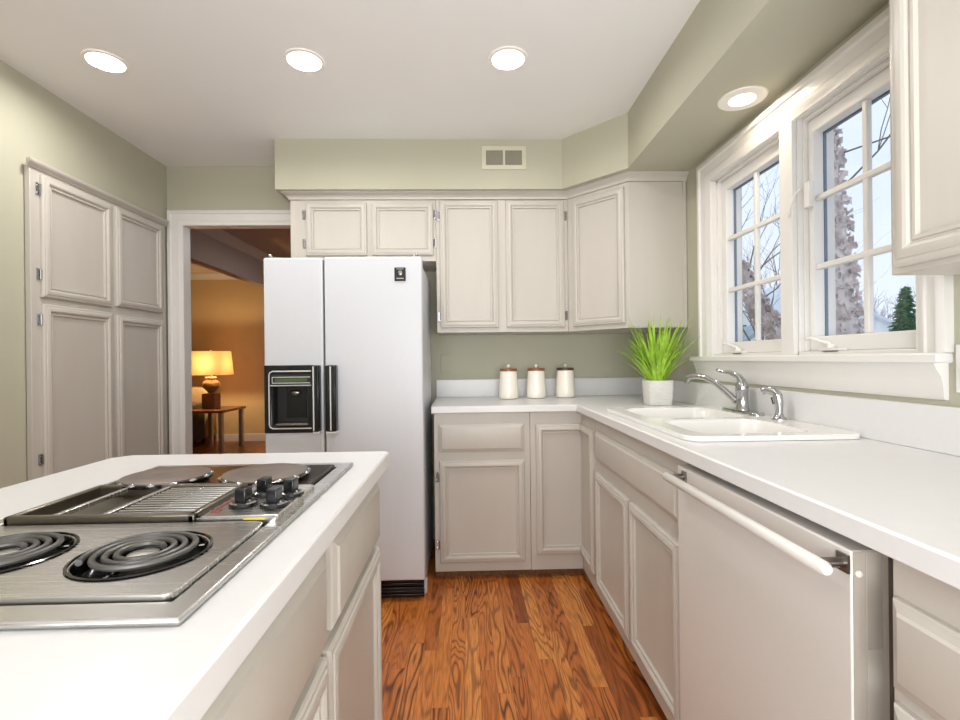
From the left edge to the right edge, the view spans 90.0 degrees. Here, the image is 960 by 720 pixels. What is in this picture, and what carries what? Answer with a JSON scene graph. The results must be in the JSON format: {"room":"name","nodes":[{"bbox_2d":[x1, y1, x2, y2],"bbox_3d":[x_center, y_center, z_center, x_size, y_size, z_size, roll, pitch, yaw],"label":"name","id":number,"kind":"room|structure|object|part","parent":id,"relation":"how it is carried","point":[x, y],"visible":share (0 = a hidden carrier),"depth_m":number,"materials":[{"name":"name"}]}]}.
{"room":"kitchen","nodes":[
{"label":"kitchen","id":0,"kind":"room"},
{"bbox_2d":[0,60,168,488],"bbox_3d":[-1.996,-0.029,0.176,0.120,2.445,5.860,-1,0,-2],"label":"wall","id":1,"kind":"structure","parent":0,"point":[36,123],"depth_m":2.10,"materials":[{"name":"green paint"}]},
{"bbox_2d":[190,229,263,287],"bbox_3d":[-2.713,-1.113,5.164,0.120,0.370,4.030,-1,0,-2],"label":"ceiling beam","id":2,"kind":"structure","parent":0,"point":[210,253],"depth_m":4.98,"materials":[{"name":"paint"}]},
{"bbox_2d":[196,229,268,261],"bbox_3d":[-2.618,-1.254,5.171,0.075,0.090,4.020,-1,0,-2],"label":"trim","id":3,"kind":"structure","parent":2,"relation":"attached to","point":[221,235],"depth_m":5.12,"materials":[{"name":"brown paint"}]},
{"bbox_2d":[191,280,264,433],"bbox_3d":[-3.147,-0.043,7.217,6.300,2.500,0.100,-1,0,-2],"label":"wall","id":4,"kind":"structure","parent":0,"point":[227,315],"depth_m":7.15,"materials":[{"name":"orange paint"}]},
{"bbox_2d":[191,273,238,279],"bbox_3d":[-4.568,-1.233,7.092,3.480,0.090,0.075,-1,0,-2],"label":"trim","id":5,"kind":"structure","parent":4,"relation":"attached to","point":[194,276],"depth_m":7.11,"materials":[{"name":"white paint"}]},
{"bbox_2d":[196,434,265,441],"bbox_3d":[-3.158,1.152,7.159,6.250,0.110,0.016,-1,0,-2],"label":"baseboard","id":6,"kind":"structure","parent":4,"relation":"attached to","point":[227,437],"depth_m":7.14,"materials":[{"name":"white paint"}]},
{"bbox_2d":[191,229,290,272],"bbox_3d":[-3.132,-1.344,5.202,6.450,0.100,4.130,-1,0,-2],"label":"ceiling","id":7,"kind":"structure","parent":0,"point":[275,242],"depth_m":5.24,"materials":[{"name":"paint"}]},
{"bbox_2d":[0,0,699,166],"bbox_3d":[-0.344,-1.334,0.246,3.415,0.130,5.910,-1,0,-2],"label":"ceiling","id":8,"kind":"structure","parent":0,"point":[207,83],"depth_m":2.06,"materials":[{"name":"paint"}]},
{"bbox_2d":[80,49,129,73],"bbox_3d":[-1.574,-1.264,2.018,0.166,0.028,0.166,-1,0,-2],"label":"recessed light","id":9,"kind":"object","parent":8,"relation":"in","point":[102,60],"visible":0.9,"depth_m":2.04,"materials":[{"name":"white"}]},
{"bbox_2d":[283,48,324,72],"bbox_3d":[-0.741,-1.273,2.026,0.166,0.028,0.166,-1,0,-2],"label":"recessed light","id":10,"kind":"object","parent":8,"relation":"in","point":[300,59],"visible":0.95,"depth_m":2.04,"materials":[{"name":"white"}]},
{"bbox_2d":[488,46,527,70],"bbox_3d":[0.118,-1.282,2.029,0.166,0.028,0.166,-1,0,-2],"label":"recessed light","id":11,"kind":"object","parent":8,"relation":"in","point":[505,58],"visible":0.91,"depth_m":2.05,"materials":[{"name":"white"}]},
{"bbox_2d":[167,167,644,538],"bbox_3d":[-2.468,-0.023,3.124,7.435,2.445,0.060,-1,0,-2],"label":"wall","id":12,"kind":"structure","parent":0,"point":[188,188],"depth_m":3.16,"materials":[{"name":"green paint"}]},
{"bbox_2d":[167,210,290,454],"bbox_3d":[-1.542,0.111,3.105,0.920,2.156,0.027,-1,0,-2],"label":"trim","id":13,"kind":"structure","parent":12,"relation":"attached to","point":[175,217],"depth_m":3.09,"materials":[{"name":"white paint"}]},
{"bbox_2d":[180,222,290,453],"bbox_3d":[-1.553,0.150,3.143,0.738,2.078,0.080,-1,0,-2],"label":"trim","id":14,"kind":"structure","parent":12,"relation":"attached to","point":[185,228],"depth_m":3.12,"materials":[{"name":"white paint"}]},
{"bbox_2d":[290,200,436,270],"bbox_3d":[-0.684,-0.758,2.968,0.853,0.361,0.350,-1,0,-2],"label":"upper cabinet","id":15,"kind":"object","parent":12,"relation":"attached to","point":[319,228],"visible":0.91,"depth_m":2.81,"materials":[{"name":"beige paint"}]},
{"bbox_3d":[-0.838,-0.763,2.800,0.353,0.308,0.022,-1,0,-2],"label":"door","id":16,"kind":"part","parent":15,"relation":"part of","materials":[{"name":"beige paint"}]},
{"bbox_3d":[-0.455,-0.767,2.810,0.360,0.308,0.022,-1,0,-2],"label":"door","id":17,"kind":"part","parent":15,"relation":"part of","materials":[{"name":"beige paint"}]},
{"bbox_2d":[281,171,688,200],"bbox_3d":[-0.028,-0.965,2.809,2.317,0.038,0.368,-1,0,7],"label":"trim","id":18,"kind":"structure","parent":12,"relation":"attached to","point":[629,176],"depth_m":2.79,"materials":[{"name":"beige paint"}]},
{"bbox_2d":[436,200,567,335],"bbox_3d":[0.128,-0.556,2.990,0.778,0.783,0.350,-1,0,-2],"label":"upper cabinet","id":19,"kind":"object","parent":12,"relation":"attached to","point":[502,265],"visible":1,"depth_m":2.83,"materials":[{"name":"beige paint"}]},
{"bbox_3d":[-0.064,-0.563,2.821,0.342,0.748,0.022,-1,0,-2],"label":"door","id":20,"kind":"part","parent":19,"relation":"part of","materials":[{"name":"beige paint"}]},
{"bbox_3d":[0.326,-0.568,2.831,0.346,0.748,0.022,-1,0,-2],"label":"door","id":21,"kind":"part","parent":19,"relation":"part of","materials":[{"name":"beige paint"}]},
{"bbox_2d":[436,377,643,397],"bbox_3d":[0.407,0.179,3.160,1.386,0.116,0.020,-1,0,-2],"label":"backsplash","id":22,"kind":"structure","parent":12,"relation":"attached to","point":[620,385],"depth_m":3.15,"materials":[{"name":"white laminate"}]},
{"bbox_2d":[561,181,687,333],"bbox_3d":[0.810,-0.563,2.872,0.578,0.783,0.623,-1,0,-2],"label":"upper cabinet","id":23,"kind":"object","parent":12,"relation":"attached to","point":[627,241],"visible":0.91,"depth_m":2.58,"materials":[{"name":"beige paint"}]},
{"bbox_3d":[0.658,-0.564,2.694,0.021,0.733,0.330,-1,0,-44],"label":"door","id":24,"kind":"part","parent":23,"relation":"part of","materials":[{"name":"beige paint"}]},
{"bbox_3d":[1.099,-0.567,2.572,0.018,0.783,0.009,-1,0,-2],"label":"scribe trim","id":25,"kind":"part","parent":23,"relation":"part of","materials":[{"name":"beige paint"}]},
{"bbox_2d":[193,441,667,719],"bbox_3d":[-2.350,1.258,2.337,7.800,0.120,10.200,-1,0,-2],"label":"floor","id":26,"kind":"structure","parent":0,"point":[508,646],"depth_m":1.92,"materials":[{"name":"brown wood"}]},
{"bbox_2d":[24,157,169,480],"bbox_3d":[-1.969,0.158,2.558,0.050,2.072,0.970,-1,0,-2],"label":"pantry cabinet","id":27,"kind":"object","parent":26,"relation":"on","point":[95,258],"visible":0.8,"depth_m":2.42,"materials":[{"name":"beige paint"}]},
{"bbox_3d":[-1.962,-0.555,2.354,0.022,0.547,0.420,-1,0,-2],"label":"door","id":28,"kind":"part","parent":27,"relation":"part of","materials":[{"name":"beige paint"}]},
{"bbox_3d":[-1.951,0.406,2.354,0.022,1.316,0.420,-1,0,-2],"label":"door","id":29,"kind":"part","parent":27,"relation":"part of","materials":[{"name":"beige paint"}]},
{"bbox_3d":[-1.971,-0.862,2.559,0.030,0.032,0.970,-1,0,-2],"label":"crown moulding","id":30,"kind":"part","parent":27,"relation":"part of","materials":[{"name":"beige paint"}]},
{"bbox_3d":[-1.974,-0.562,2.796,0.022,0.541,0.396,-1,0,-2],"label":"door","id":31,"kind":"part","parent":27,"relation":"part of","materials":[{"name":"beige paint"}]},
{"bbox_3d":[-1.963,0.410,2.796,0.022,1.308,0.396,-1,0,-2],"label":"door","id":32,"kind":"part","parent":27,"relation":"part of","materials":[{"name":"beige paint"}]},
{"bbox_2d":[192,386,215,443],"bbox_3d":[-4.822,0.810,6.622,1.900,0.830,0.900,-1,0,-2],"label":"sofa","id":33,"kind":"object","parent":26,"relation":"on","point":[199,421],"visible":0.16,"depth_m":6.73,"materials":[{"name":"fabric"}]},
{"bbox_3d":[-3.993,0.856,6.494,0.250,0.520,0.600,-1,0,-2],"label":"arm","id":34,"kind":"part","parent":33,"relation":"part of","materials":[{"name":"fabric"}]},
{"bbox_2d":[192,406,245,453],"bbox_3d":[-3.567,0.931,6.481,0.520,0.560,0.650,-1,0,-2],"label":"side table","id":35,"kind":"object","parent":26,"relation":"on","point":[221,410],"visible":0.71,"depth_m":6.55,"materials":[{"name":"brown wood"}]},
{"bbox_3d":[-3.784,0.951,6.750,0.050,0.525,0.050,-1,0,-2],"label":"leg","id":36,"kind":"part","parent":35,"relation":"part of","materials":[{"name":"brown wood"}]},
{"bbox_2d":[192,349,233,408],"bbox_3d":[-3.655,0.252,6.523,0.456,0.800,0.365,-1,0,-2],"label":"table lamp","id":37,"kind":"object","parent":35,"relation":"on","point":[210,362],"visible":0.97,"depth_m":6.42,"materials":[{"name":"yellow fabric"}]},
{"bbox_3d":[-3.658,0.042,6.523,0.456,0.320,0.365,-1,0,-2],"label":"lamp shade","id":38,"kind":"part","parent":37,"relation":"part of","materials":[{"name":"yellow fabric"}]},
{"bbox_3d":[-3.349,0.946,6.211,0.050,0.525,0.050,-1,0,-2],"label":"leg","id":39,"kind":"part","parent":35,"relation":"part of","materials":[{"name":"brown wood"}]},
{"bbox_3d":[-3.364,0.947,6.761,0.050,0.525,0.050,-1,0,-2],"label":"leg","id":40,"kind":"part","parent":35,"relation":"part of","materials":[{"name":"brown wood"}]},
{"bbox_2d":[201,482,382,719],"bbox_3d":[-0.567,0.733,0.473,0.666,0.890,1.576,-1,0,-2],"label":"base cabinet","id":41,"kind":"object","parent":26,"relation":"on","point":[320,658],"visible":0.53,"depth_m":0.81,"materials":[{"name":"beige paint"}]},
{"bbox_2d":[0,451,388,719],"bbox_3d":[-0.575,0.267,0.464,0.710,0.038,1.638,-1,0,-2],"label":"countertop","id":42,"kind":"structure","parent":41,"relation":"on","point":[178,672],"depth_m":0.43,"materials":[{"name":"white laminate"}]},
{"bbox_2d":[0,462,352,629],"bbox_3d":[-0.507,0.233,0.771,0.446,0.058,0.675,-1,0,-2],"label":"cooktop","id":43,"kind":"object","parent":42,"relation":"in","point":[149,547],"visible":1,"depth_m":0.62,"materials":[{"name":"metal"}]},
{"bbox_3d":[-0.581,0.248,0.582,0.148,0.028,0.148,-1,0,-2],"label":"coil burner","id":44,"kind":"part","parent":43,"relation":"part of","materials":[{"name":"black metal"}]},
{"bbox_3d":[-0.407,0.246,0.581,0.148,0.028,0.148,-1,0,-2],"label":"coil burner","id":45,"kind":"part","parent":43,"relation":"part of","materials":[{"name":"black metal"}]},
{"bbox_3d":[-0.613,0.231,0.940,0.160,0.010,0.160,-1,0,-2],"label":"disk burner","id":46,"kind":"part","parent":43,"relation":"part of","materials":[{"name":"silver metal"}]},
{"bbox_3d":[-0.375,0.225,0.762,0.043,0.010,0.043,-1,0,-2],"label":"knob","id":47,"kind":"part","parent":43,"relation":"part of","materials":[{"name":"black plastic"}]},
{"bbox_3d":[-0.360,0.238,0.796,0.115,0.016,0.180,-1,0,-2],"label":"control panel","id":48,"kind":"part","parent":43,"relation":"part of","materials":[{"name":"metal"}]},
{"bbox_3d":[-0.370,0.225,0.824,0.043,0.010,0.043,-1,0,-2],"label":"knob","id":49,"kind":"part","parent":43,"relation":"part of","materials":[{"name":"black plastic"}]},
{"bbox_3d":[-0.425,0.229,0.955,0.166,0.010,0.166,-1,0,-2],"label":"disk burner","id":50,"kind":"part","parent":43,"relation":"part of","materials":[{"name":"silver metal"}]},
{"bbox_3d":[-0.324,0.225,0.757,0.043,0.010,0.043,-1,0,-2],"label":"knob","id":51,"kind":"part","parent":43,"relation":"part of","materials":[{"name":"black plastic"}]},
{"bbox_3d":[-0.322,0.225,0.818,0.043,0.010,0.043,-1,0,-2],"label":"knob","id":52,"kind":"part","parent":43,"relation":"part of","materials":[{"name":"black plastic"}]},
{"bbox_3d":[-0.250,0.391,0.557,0.022,0.157,0.458,-1,0,-2],"label":"drawer","id":53,"kind":"part","parent":41,"relation":"part of","materials":[{"name":"beige paint"}]},
{"bbox_3d":[-0.246,0.782,0.560,0.022,0.586,0.463,-1,0,-2],"label":"door","id":54,"kind":"part","parent":41,"relation":"part of","materials":[{"name":"beige paint"}]},
{"bbox_3d":[-0.259,0.782,1.033,0.022,0.586,0.456,-1,0,-2],"label":"door","id":55,"kind":"part","parent":41,"relation":"part of","materials":[{"name":"beige paint"}]},
{"bbox_3d":[-0.263,0.391,1.045,0.022,0.157,0.420,-1,0,-2],"label":"drawer","id":56,"kind":"part","parent":41,"relation":"part of","materials":[{"name":"beige paint"}]},
{"bbox_2d":[264,254,432,597],"bbox_3d":[-0.662,0.332,2.642,0.760,1.695,0.742,-1,0,-2],"label":"refrigerator","id":57,"kind":"object","parent":26,"relation":"on","point":[347,340],"visible":0.84,"depth_m":2.32,"materials":[{"name":"white metal"}]},
{"bbox_3d":[-0.893,0.290,2.336,0.282,1.567,0.054,-1,0,-2],"label":"freezer door","id":58,"kind":"part","parent":57,"relation":"part of","materials":[{"name":"white metal"}]},
{"bbox_3d":[-0.899,0.202,2.355,0.095,0.160,0.006,-1,0,-2],"label":"dispenser plate","id":59,"kind":"part","parent":57,"relation":"part of","materials":[{"name":"black plastic"}]},
{"bbox_3d":[-0.777,0.190,2.290,0.030,0.318,0.044,-1,0,-2],"label":"handle trim","id":60,"kind":"part","parent":57,"relation":"part of","materials":[{"name":"black metal"}]},
{"bbox_3d":[-0.777,0.184,2.292,0.030,0.318,0.040,-1,0,-2],"label":"handle","id":61,"kind":"part","parent":57,"relation":"part of","materials":[{"name":"black plastic"}]},
{"bbox_3d":[-0.707,0.183,2.294,0.050,0.318,0.040,-1,0,-2],"label":"handle","id":62,"kind":"part","parent":57,"relation":"part of","materials":[{"name":"black plastic"}]},
{"bbox_3d":[-0.707,0.189,2.292,0.050,0.318,0.044,-1,0,-2],"label":"handle trim","id":63,"kind":"part","parent":57,"relation":"part of","materials":[{"name":"black metal"}]},
{"bbox_3d":[-0.510,0.285,2.348,0.470,1.570,0.058,-1,0,-2],"label":"door","id":64,"kind":"part","parent":57,"relation":"part of","materials":[{"name":"white metal"}]},
{"bbox_2d":[434,412,530,575],"bbox_3d":[0.007,0.727,2.843,0.512,0.890,0.596,-1,0,-2],"label":"base cabinet","id":65,"kind":"object","parent":26,"relation":"on","point":[482,460],"visible":0.86,"depth_m":2.56,"materials":[{"name":"beige paint"}]},
{"bbox_3d":[0.008,0.414,2.555,0.455,0.148,0.022,-1,0,-2],"label":"drawer","id":66,"kind":"part","parent":65,"relation":"part of","materials":[{"name":"beige paint"}]},
{"bbox_3d":[0.014,0.805,2.555,0.454,0.542,0.022,-1,0,-2],"label":"door","id":67,"kind":"part","parent":65,"relation":"part of","materials":[{"name":"beige paint"}]},
{"bbox_2d":[529,412,596,591],"bbox_3d":[0.440,0.722,2.729,0.343,0.890,0.848,-1,0,-2],"label":"base cabinet","id":68,"kind":"object","parent":26,"relation":"on","point":[562,444],"visible":0.9,"depth_m":2.57,"materials":[{"name":"beige paint"}]},
{"bbox_3d":[0.424,0.690,2.567,0.247,0.694,0.022,-1,0,-2],"label":"door","id":69,"kind":"part","parent":68,"relation":"part of","materials":[{"name":"beige paint"}]},
{"bbox_3d":[0.543,0.689,2.448,0.022,0.694,0.259,-1,0,-2],"label":"door","id":70,"kind":"part","parent":68,"relation":"part of","materials":[{"name":"beige paint"}]},
{"bbox_2d":[595,420,690,719],"bbox_3d":[0.841,0.718,1.836,0.584,0.890,0.950,-1,0,-2],"label":"base cabinet","id":71,"kind":"object","parent":26,"relation":"on","point":[637,534],"visible":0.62,"depth_m":1.68,"materials":[{"name":"beige paint"}]},
{"bbox_3d":[0.555,0.795,2.038,0.022,0.534,0.446,-1,0,-2],"label":"door","id":72,"kind":"part","parent":71,"relation":"part of","materials":[{"name":"beige paint"}]},
{"bbox_3d":[0.557,0.399,1.808,0.022,0.134,0.880,-1,0,-2],"label":"false drawer","id":73,"kind":"part","parent":71,"relation":"part of","materials":[{"name":"beige paint"}]},
{"bbox_3d":[0.568,0.795,1.579,0.022,0.534,0.423,-1,0,-2],"label":"door","id":74,"kind":"part","parent":71,"relation":"part of","materials":[{"name":"beige paint"}]},
{"bbox_2d":[662,465,889,719],"bbox_3d":[0.820,0.721,1.037,0.620,0.885,0.637,-1,0,-2],"label":"dishwasher","id":75,"kind":"object","parent":26,"relation":"on","point":[784,615],"visible":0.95,"depth_m":0.93,"materials":[{"name":"silver metal"}]},
{"bbox_3d":[0.537,0.316,1.300,0.037,0.028,0.024,-1,0,-2],"label":"handle post","id":76,"kind":"part","parent":75,"relation":"part of","materials":[{"name":"silver metal"}]},
{"bbox_3d":[0.518,0.318,1.023,0.023,0.023,0.594,-1,0,-2],"label":"handle","id":77,"kind":"part","parent":75,"relation":"part of","materials":[{"name":"white metal"}]},
{"bbox_3d":[0.552,0.316,0.750,0.037,0.028,0.024,-1,0,-2],"label":"handle post","id":78,"kind":"part","parent":75,"relation":"part of","materials":[{"name":"silver metal"}]},
{"bbox_3d":[0.602,0.677,0.737,0.050,0.765,0.001,-1,0,-2],"label":"door plate","id":79,"kind":"part","parent":75,"relation":"part of","materials":[{"name":"white metal"}]},
{"bbox_2d":[882,554,889,719],"bbox_3d":[0.872,0.710,1.037,0.516,0.865,0.634,-1,0,-2],"label":"tub","id":80,"kind":"object","parent":75,"relation":"in","point":[885,588],"depth_m":0.73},
{"bbox_2d":[888,557,959,719],"bbox_3d":[0.886,0.717,0.171,0.584,0.890,1.094,-1,0,-2],"label":"base cabinet","id":81,"kind":"object","parent":26,"relation":"on","point":[924,610],"visible":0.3,"depth_m":0.64,"materials":[{"name":"beige paint"}]},
{"bbox_2d":[431,377,959,589],"bbox_3d":[0.454,0.198,1.382,1.388,0.154,3.578,-1,0,-2],"label":"countertop","id":82,"kind":"structure","parent":81,"relation":"on","point":[893,490],"depth_m":1.15,"materials":[{"name":"white laminate"}]},
{"bbox_2d":[499,364,517,398],"bbox_3d":[0.176,0.133,2.968,0.121,0.212,0.121,-1,0,-2],"label":"canister","id":83,"kind":"object","parent":82,"relation":"on","point":[508,383],"visible":1,"depth_m":2.92,"materials":[{"name":"beige ceramic"}]},
{"bbox_3d":[0.175,0.060,2.968,0.107,0.018,0.107,-1,0,-2],"label":"lid","id":84,"kind":"part","parent":83,"relation":"part of","materials":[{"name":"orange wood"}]},
{"bbox_2d":[527,364,545,398],"bbox_3d":[0.350,0.131,2.995,0.121,0.212,0.121,-1,0,-2],"label":"canister","id":85,"kind":"object","parent":82,"relation":"on","point":[536,386],"visible":1,"depth_m":2.95,"materials":[{"name":"beige ceramic"}]},
{"bbox_3d":[0.350,0.058,2.995,0.107,0.018,0.107,-1,0,-2],"label":"lid","id":86,"kind":"part","parent":85,"relation":"part of","materials":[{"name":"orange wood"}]},
{"bbox_2d":[556,364,574,397],"bbox_3d":[0.538,0.129,3.026,0.121,0.212,0.121,-1,0,-2],"label":"canister","id":87,"kind":"object","parent":82,"relation":"on","point":[565,384],"visible":1,"depth_m":2.98,"materials":[{"name":"beige ceramic"}]},
{"bbox_3d":[0.537,0.056,3.026,0.107,0.018,0.107,-1,0,-2],"label":"lid","id":88,"kind":"part","parent":87,"relation":"part of","materials":[{"name":"brown wood"}]},
{"bbox_2d":[602,313,701,405],"bbox_3d":[0.868,-0.005,2.489,0.509,0.473,0.534,-1,0,-2],"label":"potted grass","id":89,"kind":"object","parent":82,"relation":"on","point":[655,363],"depth_m":2.42,"materials":[{"name":"green plant"}]},
{"bbox_2d":[642,380,673,405],"bbox_3d":[0.920,0.168,2.486,0.128,0.127,0.128,-1,0,-2],"label":"pot","id":90,"kind":"object","parent":82,"relation":"on","point":[655,392],"depth_m":2.43,"materials":[{"name":"white ceramic"}]},
{"bbox_2d":[607,406,859,441],"bbox_3d":[0.850,0.311,1.804,0.526,0.188,0.850,-1,0,-2],"label":"sink","id":91,"kind":"object","parent":82,"relation":"in","point":[690,423],"visible":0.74,"depth_m":1.73,"materials":[{"name":"white ceramic"}]},
{"bbox_3d":[0.832,0.313,1.991,0.385,0.184,0.365,-1,0,-2],"label":"bowl","id":92,"kind":"part","parent":91,"relation":"part of","materials":[{"name":"white ceramic"}]},
{"bbox_2d":[684,369,764,415],"bbox_3d":[1.042,0.125,2.014,0.128,0.180,0.366,-1,0,-23],"label":"faucet","id":93,"kind":"object","parent":91,"relation":"on","point":[741,388],"visible":1,"depth_m":1.96,"materials":[{"name":"silver metal"}]},
{"bbox_3d":[0.988,0.119,2.061,0.026,0.122,0.241,-1,0,-34],"label":"spout","id":94,"kind":"part","parent":93,"relation":"part of","materials":[{"name":"silver metal"}]},
{"bbox_3d":[1.034,0.067,1.986,0.117,0.064,0.033,-1,0,44],"label":"lever","id":95,"kind":"part","parent":93,"relation":"part of","materials":[{"name":"silver metal"}]},
{"bbox_3d":[1.068,0.208,1.955,0.056,0.012,0.250,-1,0,-2],"label":"plate","id":96,"kind":"part","parent":93,"relation":"part of","materials":[{"name":"silver metal"}]},
{"bbox_3d":[0.828,0.313,1.590,0.355,0.184,0.335,-1,0,-2],"label":"bowl","id":97,"kind":"part","parent":91,"relation":"part of","materials":[{"name":"white ceramic"}]},
{"bbox_2d":[760,386,786,419],"bbox_3d":[1.062,0.154,1.738,0.083,0.120,0.048,-1,0,29],"label":"sprayer","id":98,"kind":"object","parent":91,"relation":"on","point":[777,396],"visible":1,"depth_m":1.72,"materials":[{"name":"silver metal"}]},
{"bbox_3d":[0.597,0.624,0.436,0.022,0.273,0.496,-1,0,-2],"label":"drawer","id":99,"kind":"part","parent":81,"relation":"part of","materials":[{"name":"beige paint"}]},
{"bbox_2d":[274,0,888,201],"bbox_3d":[0.031,-1.129,0.281,2.268,0.288,5.760,-1,0,-2],"label":"soffit","id":100,"kind":"structure","parent":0,"point":[676,121],"depth_m":2.23,"materials":[{"name":"green paint"}]},
{"bbox_2d":[482,146,525,169],"bbox_3d":[0.138,-1.165,2.767,0.256,0.134,0.007,-1,0,-2],"label":"ceiling vent","id":101,"kind":"object","parent":100,"relation":"in","point":[493,157],"visible":1,"depth_m":2.77,"materials":[{"name":"beige metal"}]},
{"bbox_2d":[717,86,767,110],"bbox_3d":[0.998,-1.004,1.828,0.172,0.028,0.172,-1,0,-2],"label":"recessed light","id":102,"kind":"object","parent":100,"relation":"in","point":[741,98],"visible":0.99,"depth_m":1.83,"materials":[{"name":"beige"}]},
{"bbox_2d":[645,2,959,406],"bbox_3d":[1.253,-0.064,0.264,0.150,2.445,5.860,-1,0,-2],"label":"wall","id":103,"kind":"structure","parent":0,"point":[687,367],"depth_m":2.46,"materials":[{"name":"green paint"}]},
{"bbox_2d":[644,378,959,456],"bbox_3d":[1.138,0.172,1.390,0.020,0.116,3.558,-1,0,-2],"label":"backsplash","id":104,"kind":"structure","parent":103,"relation":"attached to","point":[935,428],"depth_m":1.41,"materials":[{"name":"white laminate"}]},
{"bbox_2d":[689,7,953,399],"bbox_3d":[1.181,-0.433,1.824,0.180,1.064,1.310,-1,0,-2],"label":"window","id":105,"kind":"structure","parent":103,"relation":"in","point":[795,133],"depth_m":1.70,"materials":[{"name":"white paint"}]},
{"bbox_3d":[1.139,-0.056,2.138,0.040,0.051,0.135,-1,0,-8],"label":"crank handle","id":106,"kind":"part","parent":105,"relation":"part of","materials":[{"name":"white paint"}]},
{"bbox_3d":[1.180,-0.438,2.045,0.041,0.815,0.480,-1,0,-2],"label":"sash","id":107,"kind":"part","parent":105,"relation":"part of","materials":[{"name":"white paint"}]},
{"bbox_3d":[1.199,-0.444,1.783,0.146,0.855,1.070,-1,0,-2],"label":"frame","id":108,"kind":"part","parent":105,"relation":"part of","materials":[{"name":"white paint"}]},
{"bbox_3d":[1.154,-0.056,1.598,0.040,0.051,0.135,-1,0,-8],"label":"crank handle","id":109,"kind":"part","parent":105,"relation":"part of","materials":[{"name":"white paint"}]},
{"bbox_3d":[1.195,-0.438,1.490,0.041,0.815,0.432,-1,0,-2],"label":"sash","id":110,"kind":"part","parent":105,"relation":"part of","materials":[{"name":"white paint"}]},
{"bbox_2d":[889,0,959,274],"bbox_3d":[0.999,-0.567,0.561,0.326,0.781,0.868,-1,0,-2],"label":"upper cabinet","id":111,"kind":"object","parent":103,"relation":"attached to","point":[924,35],"visible":1,"depth_m":0.91,"materials":[{"name":"beige paint"}]},
{"bbox_2d":[956,344,959,392],"bbox_3d":[1.148,0.021,1.095,0.016,0.117,0.128,-1,0,-2],"label":"switch plate","id":112,"kind":"object","parent":103,"relation":"attached to","point":[957,345],"visible":1,"depth_m":1.15,"materials":[{"name":"white paint"}]},
{"label":"outside","id":113,"kind":"structure","parent":0,"visible":0},
{"bbox_3d":[30.265,1.489,20.827,58.400,0.100,80.000,-1,0,-2],"label":"ground","id":114,"kind":"structure","parent":113,"visible":0},
{"bbox_2d":[743,303,752,326],"bbox_3d":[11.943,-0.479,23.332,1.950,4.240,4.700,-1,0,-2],"label":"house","id":115,"kind":"structure","parent":114,"relation":"on","point":[746,322],"depth_m":21.33,"materials":[{"name":"white"}]},
{"bbox_2d":[743,326,764,340],"bbox_3d":[10.159,0.190,18.382,2.600,2.940,2.900,-1,0,-2],"label":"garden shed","id":116,"kind":"object","parent":114,"relation":"on","point":[748,329],"visible":0.07,"depth_m":17.28,"materials":[{"name":"white"}]},
{"bbox_2d":[744,250,779,289],"bbox_3d":[22.402,-3.888,36.827,9.060,10.837,7.880,-1,0,21],"label":"bare tree","id":117,"kind":"object","parent":114,"relation":"on","point":[777,250],"visible":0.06,"depth_m":36.27,"materials":[{"name":"white plant"}]},
{"bbox_2d":[741,165,873,339],"bbox_3d":[3.235,-0.238,4.984,0.918,3.961,1.252,-1,0,-33],"label":"birch tree","id":118,"kind":"object","parent":114,"relation":"on","point":[770,319],"visible":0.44,"depth_m":5.04,"materials":[{"name":"grey plant"}]},
{"bbox_2d":[742,227,891,340],"bbox_3d":[8.110,-1.359,13.411,3.953,6.092,4.813,-1,0,-27],"label":"bare tree","id":119,"kind":"object","parent":114,"relation":"on","point":[750,320],"visible":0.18,"depth_m":13.44,"materials":[{"name":"grey plant"}]},
{"bbox_2d":[743,286,894,332],"bbox_3d":[16.166,-1.026,26.948,6.500,5.240,9.700,-1,0,-2],"label":"house","id":120,"kind":"structure","parent":114,"relation":"on","point":[881,323],"depth_m":22.52,"materials":[{"name":"white"}]},
{"bbox_2d":[761,98,889,334],"bbox_3d":[3.229,-0.436,3.566,2.056,4.351,1.625,-1,0,32],"label":"birch tree","id":121,"kind":"object","parent":114,"relation":"on","point":[848,321],"visible":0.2,"depth_m":3.94,"materials":[{"name":"grey plant"}]},
{"bbox_2d":[854,277,915,331],"bbox_3d":[23.725,-1.813,28.145,5.948,6.679,5.393,-1,0,32],"label":"bare tree","id":122,"kind":"object","parent":114,"relation":"on","point":[861,301],"visible":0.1,"depth_m":28.50,"materials":[{"name":"white plant"}]},
{"bbox_2d":[887,286,915,331],"bbox_3d":[12.753,-0.295,14.403,1.707,3.853,1.558,-1,0,-34],"label":"evergreen tree","id":123,"kind":"object","parent":114,"relation":"on","point":[904,322],"visible":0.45,"depth_m":14.26,"materials":[{"name":"green plant"}]}
]}

